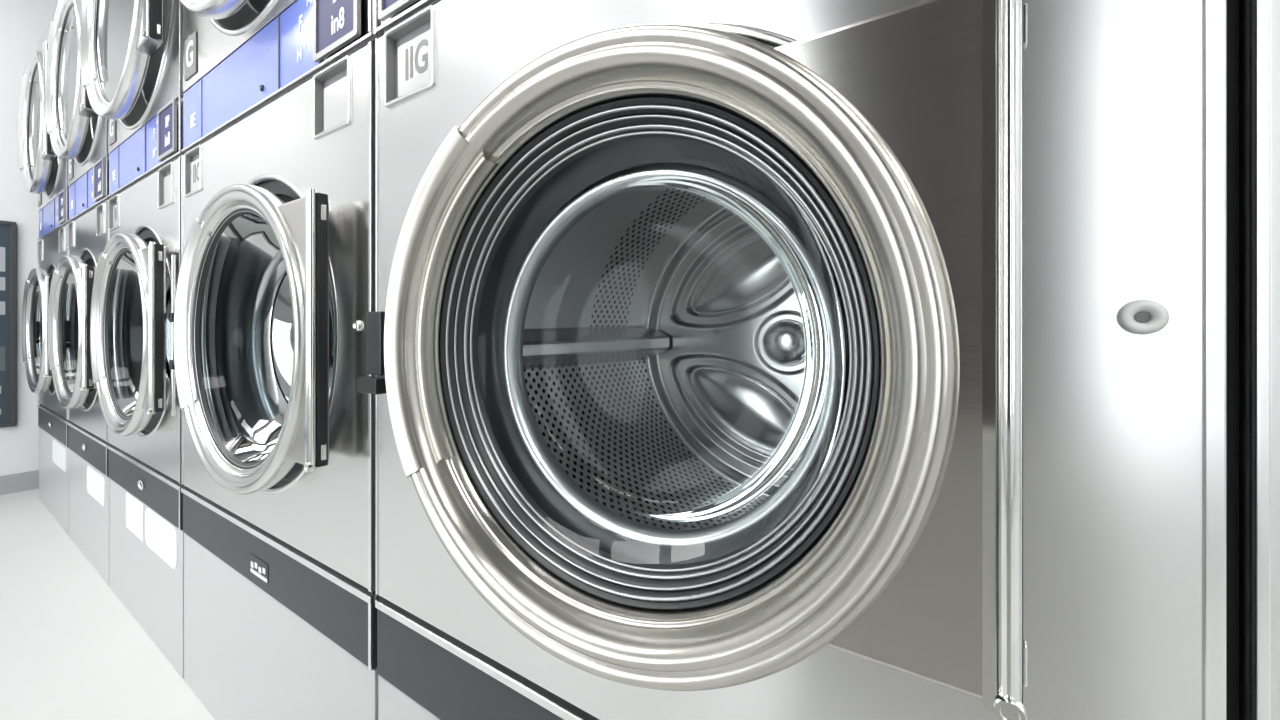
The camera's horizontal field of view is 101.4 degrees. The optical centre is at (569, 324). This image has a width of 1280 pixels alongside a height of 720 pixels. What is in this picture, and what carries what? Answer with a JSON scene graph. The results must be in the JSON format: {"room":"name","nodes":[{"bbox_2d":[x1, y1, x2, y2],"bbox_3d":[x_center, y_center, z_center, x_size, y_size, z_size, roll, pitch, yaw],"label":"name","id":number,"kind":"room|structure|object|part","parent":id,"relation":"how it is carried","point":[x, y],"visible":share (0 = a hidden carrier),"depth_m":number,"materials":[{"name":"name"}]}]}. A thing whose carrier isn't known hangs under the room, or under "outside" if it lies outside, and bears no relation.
{"room":"laundry","nodes":[
{"label":"laundry","id":0,"kind":"room"},
{"bbox_2d":[0,0,58,475],"bbox_3d":[-3.514,-0.595,2.240,0.100,3.000,3.750,0,0,38],"label":"wall","id":1,"kind":"structure","parent":0,"point":[23,23],"depth_m":2.83,"materials":[{"name":"white paint"}]},
{"bbox_2d":[0,220,16,427],"bbox_3d":[-3.163,-0.005,2.594,0.022,1.100,0.554,0,0,38],"label":"poster","id":2,"kind":"object","parent":1,"relation":"attached to","point":[8,230],"visible":1,"depth_m":2.79,"materials":[{"name":"grey paint"}]},
{"bbox_2d":[0,347,4,370],"bbox_3d":[-3.163,0.180,2.591,0.002,0.130,0.475,0,0,38],"label":"picture","id":3,"kind":"object","parent":2,"relation":"attached to","point":[2,349],"depth_m":2.77,"materials":[{"name":"grey paper"}]},
{"bbox_2d":[0,301,4,314],"bbox_3d":[-3.163,-0.090,2.591,0.002,0.070,0.475,0,0,38],"label":"picture","id":4,"kind":"object","parent":2,"relation":"attached to","point":[2,303],"depth_m":2.77,"materials":[{"name":"grey"}]},
{"bbox_2d":[0,277,4,289],"bbox_3d":[-3.163,-0.220,2.591,0.002,0.070,0.475,0,0,38],"label":"picture","id":5,"kind":"object","parent":2,"relation":"attached to","point":[2,279],"depth_m":2.77,"materials":[{"name":"grey"}]},
{"bbox_2d":[0,247,4,271],"bbox_3d":[-3.163,-0.350,2.591,0.002,0.130,0.475,0,0,38],"label":"picture","id":6,"kind":"object","parent":2,"relation":"attached to","point":[2,249],"depth_m":2.77,"materials":[{"name":"grey"}]},
{"bbox_2d":[0,470,38,494],"bbox_3d":[-3.470,0.855,2.206,0.012,0.100,3.550,0,0,38],"label":"baseboard","id":7,"kind":"structure","parent":1,"relation":"attached to","point":[18,482],"depth_m":2.82,"materials":[{"name":"grey"}]},
{"bbox_2d":[0,489,214,719],"bbox_3d":[-0.592,0.945,-0.028,7.500,0.080,3.750,0,0,38],"label":"floor","id":8,"kind":"structure","parent":0,"point":[70,649],"depth_m":1.48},
{"bbox_2d":[22,225,68,535],"bbox_3d":[-2.217,0.235,2.772,0.778,1.339,0.918,0,0,38],"label":"washing machine","id":9,"kind":"object","parent":8,"relation":"on","point":[52,417],"visible":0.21,"depth_m":2.48,"materials":[{"name":"grey metal"}]},
{"bbox_3d":[-2.660,-0.019,2.562,0.164,0.410,0.042,0,0,38],"label":"handle","id":10,"kind":"part","parent":9,"relation":"part of","materials":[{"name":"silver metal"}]},
{"bbox_3d":[-2.759,-0.013,2.703,0.004,0.835,0.013,0,0,38],"label":"edge trim","id":11,"kind":"part","parent":9,"relation":"part of","materials":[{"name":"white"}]},
{"bbox_3d":[-2.478,0.026,2.435,0.591,0.572,0.032,0,0,38],"label":"door","id":12,"kind":"part","parent":9,"relation":"part of","materials":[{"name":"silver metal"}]},
{"bbox_2d":[18,3,69,240],"bbox_3d":[-2.219,-0.953,2.769,0.774,1.027,0.926,0,0,38],"label":"dryer","id":13,"kind":"object","parent":9,"relation":"on","point":[44,173],"visible":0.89,"depth_m":2.48,"materials":[{"name":"grey metal"}]},
{"bbox_3d":[-2.700,-0.998,2.586,0.184,0.459,0.047,0,0,38],"label":"handle","id":14,"kind":"part","parent":13,"relation":"part of","materials":[{"name":"silver metal"}]},
{"bbox_3d":[-2.496,-0.948,2.443,0.662,0.641,0.036,0,0,38],"label":"door","id":15,"kind":"part","parent":13,"relation":"part of","materials":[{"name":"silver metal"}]},
{"bbox_3d":[-2.454,-0.442,2.467,0.774,0.005,0.015,0,0,38],"label":"strip trim","id":16,"kind":"part","parent":13,"relation":"part of","materials":[{"name":"white metal"}]},
{"bbox_3d":[-2.453,-1.028,2.467,0.774,0.876,0.010,0,0,38],"label":"panel","id":17,"kind":"part","parent":13,"relation":"part of","materials":[{"name":"silver metal"}]},
{"bbox_3d":[-2.154,-0.956,2.227,0.006,1.020,0.004,0,0,38],"label":"edge trim","id":18,"kind":"part","parent":13,"relation":"part of","materials":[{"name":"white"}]},
{"bbox_3d":[-2.475,0.018,2.494,0.646,0.646,0.003,0,0,38],"label":"recess plate","id":19,"kind":"part","parent":9,"relation":"part of","materials":[{"name":"silver metal"}]},
{"bbox_3d":[-2.453,-0.013,2.467,0.774,0.835,0.010,0,0,38],"label":"panel","id":20,"kind":"part","parent":9,"relation":"part of","materials":[{"name":"silver metal"}]},
{"bbox_3d":[-2.455,0.418,2.466,0.774,0.012,0.014,0,0,38],"label":"trim","id":21,"kind":"part","parent":9,"relation":"part of","materials":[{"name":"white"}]},
{"bbox_3d":[-2.452,0.716,2.469,0.778,0.378,0.009,0,0,38],"label":"kick panel","id":22,"kind":"part","parent":9,"relation":"part of","materials":[{"name":"grey metal"}]},
{"bbox_2d":[52,440,65,471],"bbox_3d":[-2.320,0.592,2.360,0.320,0.103,0.002,0,0,38],"label":"paper notice","id":23,"kind":"object","parent":9,"relation":"attached to","point":[58,451],"visible":1,"depth_m":2.35,"materials":[{"name":"white paper"}]},
{"bbox_3d":[-2.151,-0.013,2.231,0.007,0.835,0.013,0,0,38],"label":"edge trim","id":24,"kind":"part","parent":9,"relation":"part of","materials":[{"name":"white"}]},
{"bbox_3d":[-2.154,0.474,2.227,0.007,0.102,0.003,0,0,38],"label":"band trim","id":25,"kind":"part","parent":9,"relation":"part of","materials":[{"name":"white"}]},
{"bbox_2d":[48,201,109,585],"bbox_3d":[-1.634,0.235,2.320,0.697,1.339,0.918,0,0,38],"label":"washing machine","id":26,"kind":"object","parent":8,"relation":"on","point":[72,281],"visible":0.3,"depth_m":2.00,"materials":[{"name":"grey metal"}]},
{"bbox_3d":[-2.072,-0.019,2.105,0.164,0.410,0.042,0,0,38],"label":"handle","id":27,"kind":"part","parent":26,"relation":"part of","materials":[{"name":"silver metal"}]},
{"bbox_3d":[-2.138,-0.013,2.221,0.004,0.835,0.013,0,0,38],"label":"edge trim","id":28,"kind":"part","parent":26,"relation":"part of","materials":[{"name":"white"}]},
{"bbox_2d":[45,0,109,221],"bbox_3d":[-1.632,-0.953,2.316,0.684,1.027,0.922,0,0,38],"label":"dryer","id":29,"kind":"object","parent":26,"relation":"on","point":[79,135],"visible":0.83,"depth_m":2.02,"materials":[{"name":"grey metal"}]},
{"bbox_3d":[-2.091,-0.995,2.117,0.174,0.435,0.044,0,0,38],"label":"handle","id":30,"kind":"part","parent":29,"relation":"part of","materials":[{"name":"silver metal"}]},
{"bbox_3d":[-2.090,-0.661,2.177,0.080,0.100,0.003,0,0,38],"label":"label plate","id":31,"kind":"part","parent":29,"relation":"part of","materials":[{"name":"grey metal"}]},
{"bbox_3d":[-1.898,-0.948,1.982,0.626,0.606,0.034,0,0,38],"label":"door","id":32,"kind":"part","parent":29,"relation":"part of","materials":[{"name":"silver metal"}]},
{"bbox_3d":[-1.867,-0.442,2.012,0.684,0.005,0.015,0,0,38],"label":"strip trim","id":33,"kind":"part","parent":29,"relation":"part of","materials":[{"name":"white"}]},
{"bbox_3d":[-1.867,-1.028,2.013,0.684,0.876,0.010,0,0,38],"label":"panel","id":34,"kind":"part","parent":29,"relation":"part of","materials":[{"name":"silver metal"}]},
{"bbox_3d":[-1.604,-0.956,1.799,0.006,1.020,0.004,0,0,38],"label":"edge trim","id":35,"kind":"part","parent":29,"relation":"part of","materials":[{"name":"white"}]},
{"bbox_3d":[-1.890,0.026,1.978,0.591,0.572,0.032,0,0,38],"label":"door","id":36,"kind":"part","parent":26,"relation":"part of","materials":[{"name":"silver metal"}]},
{"bbox_3d":[-1.886,0.018,2.037,0.646,0.646,0.003,0,0,38],"label":"recess plate","id":37,"kind":"part","parent":26,"relation":"part of","materials":[{"name":"black"}]},
{"bbox_3d":[-1.867,-0.013,2.013,0.684,0.835,0.010,0,0,38],"label":"panel","id":38,"kind":"part","parent":26,"relation":"part of","materials":[{"name":"silver metal"}]},
{"bbox_3d":[-1.869,0.418,2.011,0.684,0.012,0.014,0,0,38],"label":"trim","id":39,"kind":"part","parent":26,"relation":"part of","materials":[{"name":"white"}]},
{"bbox_3d":[-1.866,0.716,2.014,0.688,0.378,0.009,0,0,38],"label":"kick panel","id":40,"kind":"part","parent":26,"relation":"part of","materials":[{"name":"grey metal"}]},
{"bbox_2d":[87,466,104,505],"bbox_3d":[-1.751,0.592,1.919,0.280,0.103,0.002,0,0,38],"label":"paper notice","id":41,"kind":"object","parent":26,"relation":"attached to","point":[95,481],"visible":1,"depth_m":1.91,"materials":[{"name":"white"}]},
{"bbox_3d":[-1.600,-0.013,1.803,0.007,0.835,0.013,0,0,38],"label":"edge trim","id":42,"kind":"part","parent":26,"relation":"part of","materials":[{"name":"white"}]},
{"bbox_3d":[-1.604,0.474,1.800,0.007,0.102,0.003,0,0,38],"label":"band trim","id":43,"kind":"part","parent":26,"relation":"part of","materials":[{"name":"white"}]},
{"bbox_2d":[90,156,184,678],"bbox_3d":[-1.052,0.235,1.868,0.759,1.339,0.918,0,0,38],"label":"washing machine","id":44,"kind":"object","parent":8,"relation":"on","point":[137,271],"visible":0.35,"depth_m":1.51,"materials":[{"name":"grey metal"}]},
{"bbox_3d":[-1.459,-0.019,1.630,0.164,0.410,0.042,0,0,38],"label":"handle","id":45,"kind":"part","parent":44,"relation":"part of","materials":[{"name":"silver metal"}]},
{"bbox_3d":[-1.587,-0.013,1.793,0.004,0.835,0.013,0,0,38],"label":"edge trim","id":46,"kind":"part","parent":44,"relation":"part of","materials":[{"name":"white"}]},
{"bbox_2d":[80,0,184,197],"bbox_3d":[-1.055,-0.953,1.865,0.755,1.027,0.928,0,0,38],"label":"dryer","id":47,"kind":"object","parent":44,"relation":"on","point":[131,51],"visible":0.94,"depth_m":1.52,"materials":[{"name":"grey metal"}]},
{"bbox_3d":[-1.530,-0.999,1.677,0.187,0.468,0.048,0,0,38],"label":"handle","id":48,"kind":"part","parent":47,"relation":"part of","materials":[{"name":"silver metal"}]},
{"bbox_3d":[-1.539,-0.661,1.750,0.080,0.100,0.003,0,0,38],"label":"label plate","id":49,"kind":"part","parent":47,"relation":"part of","materials":[{"name":"grey metal"}]},
{"bbox_3d":[-1.323,-0.948,1.532,0.674,0.652,0.036,0,0,38],"label":"door","id":50,"kind":"part","parent":47,"relation":"part of","materials":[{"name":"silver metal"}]},
{"bbox_3d":[-1.289,-0.442,1.563,0.755,0.005,0.015,0,0,38],"label":"strip trim","id":51,"kind":"part","parent":47,"relation":"part of","materials":[{"name":"white metal"}]},
{"bbox_3d":[-1.289,-1.028,1.563,0.755,0.876,0.010,0,0,38],"label":"panel","id":52,"kind":"part","parent":47,"relation":"part of","materials":[{"name":"silver metal"}]},
{"bbox_3d":[-0.997,-0.956,1.328,0.006,1.020,0.004,0,0,38],"label":"edge trim","id":53,"kind":"part","parent":47,"relation":"part of","materials":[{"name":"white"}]},
{"bbox_2d":[126,492,143,541],"bbox_3d":[-1.340,0.588,1.600,0.190,0.110,0.002,0,0,38],"label":"paper notice","id":54,"kind":"object","parent":44,"relation":"attached to","point":[134,508],"visible":1,"depth_m":1.59,"materials":[{"name":"white"}]},
{"bbox_3d":[-1.277,0.026,1.503,0.591,0.572,0.032,0,0,38],"label":"door","id":55,"kind":"part","parent":44,"relation":"part of","materials":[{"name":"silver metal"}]},
{"bbox_3d":[-1.274,0.018,1.562,0.646,0.646,0.003,0,0,38],"label":"recess plate","id":56,"kind":"part","parent":44,"relation":"part of","materials":[{"name":"black"}]},
{"bbox_3d":[-1.289,-0.013,1.563,0.755,0.835,0.010,0,0,38],"label":"panel","id":57,"kind":"part","parent":44,"relation":"part of","materials":[{"name":"silver metal"}]},
{"bbox_3d":[-1.290,0.418,1.562,0.755,0.012,0.014,0,0,38],"label":"trim","id":58,"kind":"part","parent":44,"relation":"part of","materials":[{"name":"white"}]},
{"bbox_3d":[-1.287,0.716,1.565,0.759,0.378,0.009,0,0,38],"label":"kick panel","id":59,"kind":"part","parent":44,"relation":"part of","materials":[{"name":"grey metal"}]},
{"bbox_2d":[145,508,176,568],"bbox_3d":[-1.137,0.588,1.442,0.285,0.110,0.002,0,0,38],"label":"paper notice","id":60,"kind":"object","parent":44,"relation":"attached to","point":[160,536],"visible":1,"depth_m":1.43,"materials":[{"name":"white"}]},
{"bbox_3d":[-1.013,0.026,1.328,0.009,0.410,0.009,0,0,38],"label":"hinge post","id":61,"kind":"part","parent":44,"relation":"part of","materials":[{"name":"silver metal"}]},
{"bbox_3d":[-0.997,0.474,1.329,0.007,0.102,0.003,0,0,38],"label":"band trim","id":62,"kind":"part","parent":44,"relation":"part of","materials":[{"name":"white metal"}]},
{"bbox_3d":[-0.994,-0.013,1.332,0.007,0.835,0.013,0,0,38],"label":"edge trim","id":63,"kind":"part","parent":44,"relation":"part of","materials":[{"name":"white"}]},
{"bbox_2d":[173,41,380,719],"bbox_3d":[-0.402,0.235,1.364,0.868,1.339,0.918,0,0,38],"label":"washing machine","id":64,"kind":"object","parent":8,"relation":"on","point":[275,291],"visible":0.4,"depth_m":0.97,"materials":[{"name":"grey metal"}]},
{"bbox_3d":[-0.980,-0.013,1.323,0.004,0.835,0.013,0,0,38],"label":"edge trim","id":65,"kind":"part","parent":64,"relation":"part of","materials":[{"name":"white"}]},
{"bbox_3d":[-0.808,-0.019,1.124,0.164,0.410,0.042,0,0,38],"label":"handle","id":66,"kind":"part","parent":64,"relation":"part of","materials":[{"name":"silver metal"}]},
{"bbox_3d":[-0.622,0.018,1.056,0.646,0.646,0.003,0,0,38],"label":"recess plate","id":67,"kind":"part","parent":64,"relation":"part of","materials":[{"name":"silver metal"}]},
{"bbox_3d":[-0.626,0.026,0.997,0.591,0.572,0.032,0,0,38],"label":"door","id":68,"kind":"part","parent":64,"relation":"part of","materials":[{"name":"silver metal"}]},
{"bbox_3d":[-0.640,0.418,1.058,0.864,0.012,0.014,0,0,38],"label":"trim","id":69,"kind":"part","parent":64,"relation":"part of","materials":[{"name":"white"}]},
{"bbox_2d":[180,0,381,152],"bbox_3d":[-0.405,-0.953,1.361,0.864,1.027,0.926,0,0,38],"label":"dryer","id":70,"kind":"object","parent":64,"relation":"on","point":[240,57],"visible":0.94,"depth_m":1.05,"materials":[{"name":"grey"}]},
{"bbox_3d":[-0.933,-0.661,1.279,0.080,0.100,0.003,0,0,38],"label":"label plate","id":71,"kind":"part","parent":70,"relation":"part of","materials":[{"name":"grey"}]},
{"bbox_3d":[-0.655,-0.948,1.014,0.662,0.641,0.036,0,0,38],"label":"door","id":72,"kind":"part","parent":70,"relation":"part of","materials":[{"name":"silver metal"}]},
{"bbox_3d":[-0.639,-1.028,1.059,0.864,0.876,0.010,0,0,38],"label":"panel","id":73,"kind":"part","parent":70,"relation":"part of","materials":[{"name":"silver metal"}]},
{"bbox_3d":[-0.304,-0.956,0.791,0.006,1.020,0.004,0,0,38],"label":"edge trim","id":74,"kind":"part","parent":70,"relation":"part of","materials":[{"name":"white metal"}]},
{"bbox_3d":[-0.637,0.716,1.061,0.868,0.378,0.009,0,0,38],"label":"kick panel","id":75,"kind":"part","parent":64,"relation":"part of","materials":[{"name":"grey metal"}]},
{"bbox_3d":[-0.304,0.474,0.791,0.007,0.102,0.003,0,0,38],"label":"band trim","id":76,"kind":"part","parent":64,"relation":"part of","materials":[{"name":"white metal"}]},
{"bbox_3d":[-0.301,-0.013,0.794,0.007,0.835,0.013,0,0,38],"label":"edge trim","id":77,"kind":"part","parent":64,"relation":"part of","materials":[{"name":"white metal"}]},
{"bbox_2d":[357,0,1226,719],"bbox_3d":[0.272,0.235,0.841,0.820,1.339,0.918,0,0,38],"label":"washing machine","id":78,"kind":"object","parent":8,"relation":"on","point":[727,359],"visible":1,"depth_m":0.41,"materials":[{"name":"grey metal"}]},
{"bbox_3d":[-0.287,-0.013,0.785,0.004,0.835,0.013,0,0,38],"label":"edge trim","id":79,"kind":"part","parent":78,"relation":"part of","materials":[{"name":"white"}]},
{"bbox_2d":[375,0,441,35],"bbox_3d":[0.269,-0.953,0.838,0.816,1.027,0.926,0,0,38],"label":"dryer","id":80,"kind":"object","parent":78,"relation":"on","point":[391,13],"visible":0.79,"depth_m":0.75,"materials":[{"name":"grey metal"}]},
{"bbox_3d":[0.036,0.716,0.538,0.820,0.378,0.009,0,0,38],"label":"kick panel","id":81,"kind":"part","parent":78,"relation":"part of","materials":[{"name":"grey metal"}]},
{"bbox_3d":[-0.160,-0.019,0.625,0.164,0.410,0.048,0,0,38],"label":"handle","id":82,"kind":"part","parent":78,"relation":"part of","materials":[{"name":"silver metal"}]},
{"bbox_3d":[0.034,0.418,0.535,0.816,0.012,0.014,0,0,38],"label":"trim","id":83,"kind":"part","parent":78,"relation":"part of","materials":[{"name":"white"}]},
{"bbox_3d":[0.439,0.036,1.050,0.634,0.634,0.052,0,0,38],"label":"plate","id":84,"kind":"part","parent":78,"relation":"part of","materials":[{"name":"silver metal"}]},
{"bbox_3d":[0.021,0.026,0.495,0.591,0.572,0.032,0,0,38],"label":"door","id":85,"kind":"part","parent":78,"relation":"part of","materials":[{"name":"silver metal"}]},
{"bbox_3d":[0.354,-0.013,0.286,0.007,0.835,0.013,0,0,38],"label":"edge trim","id":86,"kind":"part","parent":78,"relation":"part of","materials":[{"name":"white metal"}]},
{"bbox_2d":[1239,0,1279,719],"bbox_3d":[0.943,0.235,0.361,0.812,1.339,0.853,0,0,38],"label":"washing machine","id":87,"kind":"object","parent":8,"relation":"on","point":[1259,20],"visible":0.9,"depth_m":0.27,"materials":[{"name":"grey metal"}]},
{"bbox_3d":[0.364,-0.013,0.273,0.005,0.835,0.003,0,0,38],"label":"edge trim","id":88,"kind":"part","parent":87,"relation":"part of","materials":[{"name":"white"}]},
{"bbox_2d":[1227,0,1238,719],"bbox_3d":[0.377,-0.278,0.303,0.010,2.365,0.029,0,0,38],"label":"strip","id":89,"kind":"object","parent":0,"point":[1232,5],"visible":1,"depth_m":0.29,"materials":[{"name":"black"}]}
]}

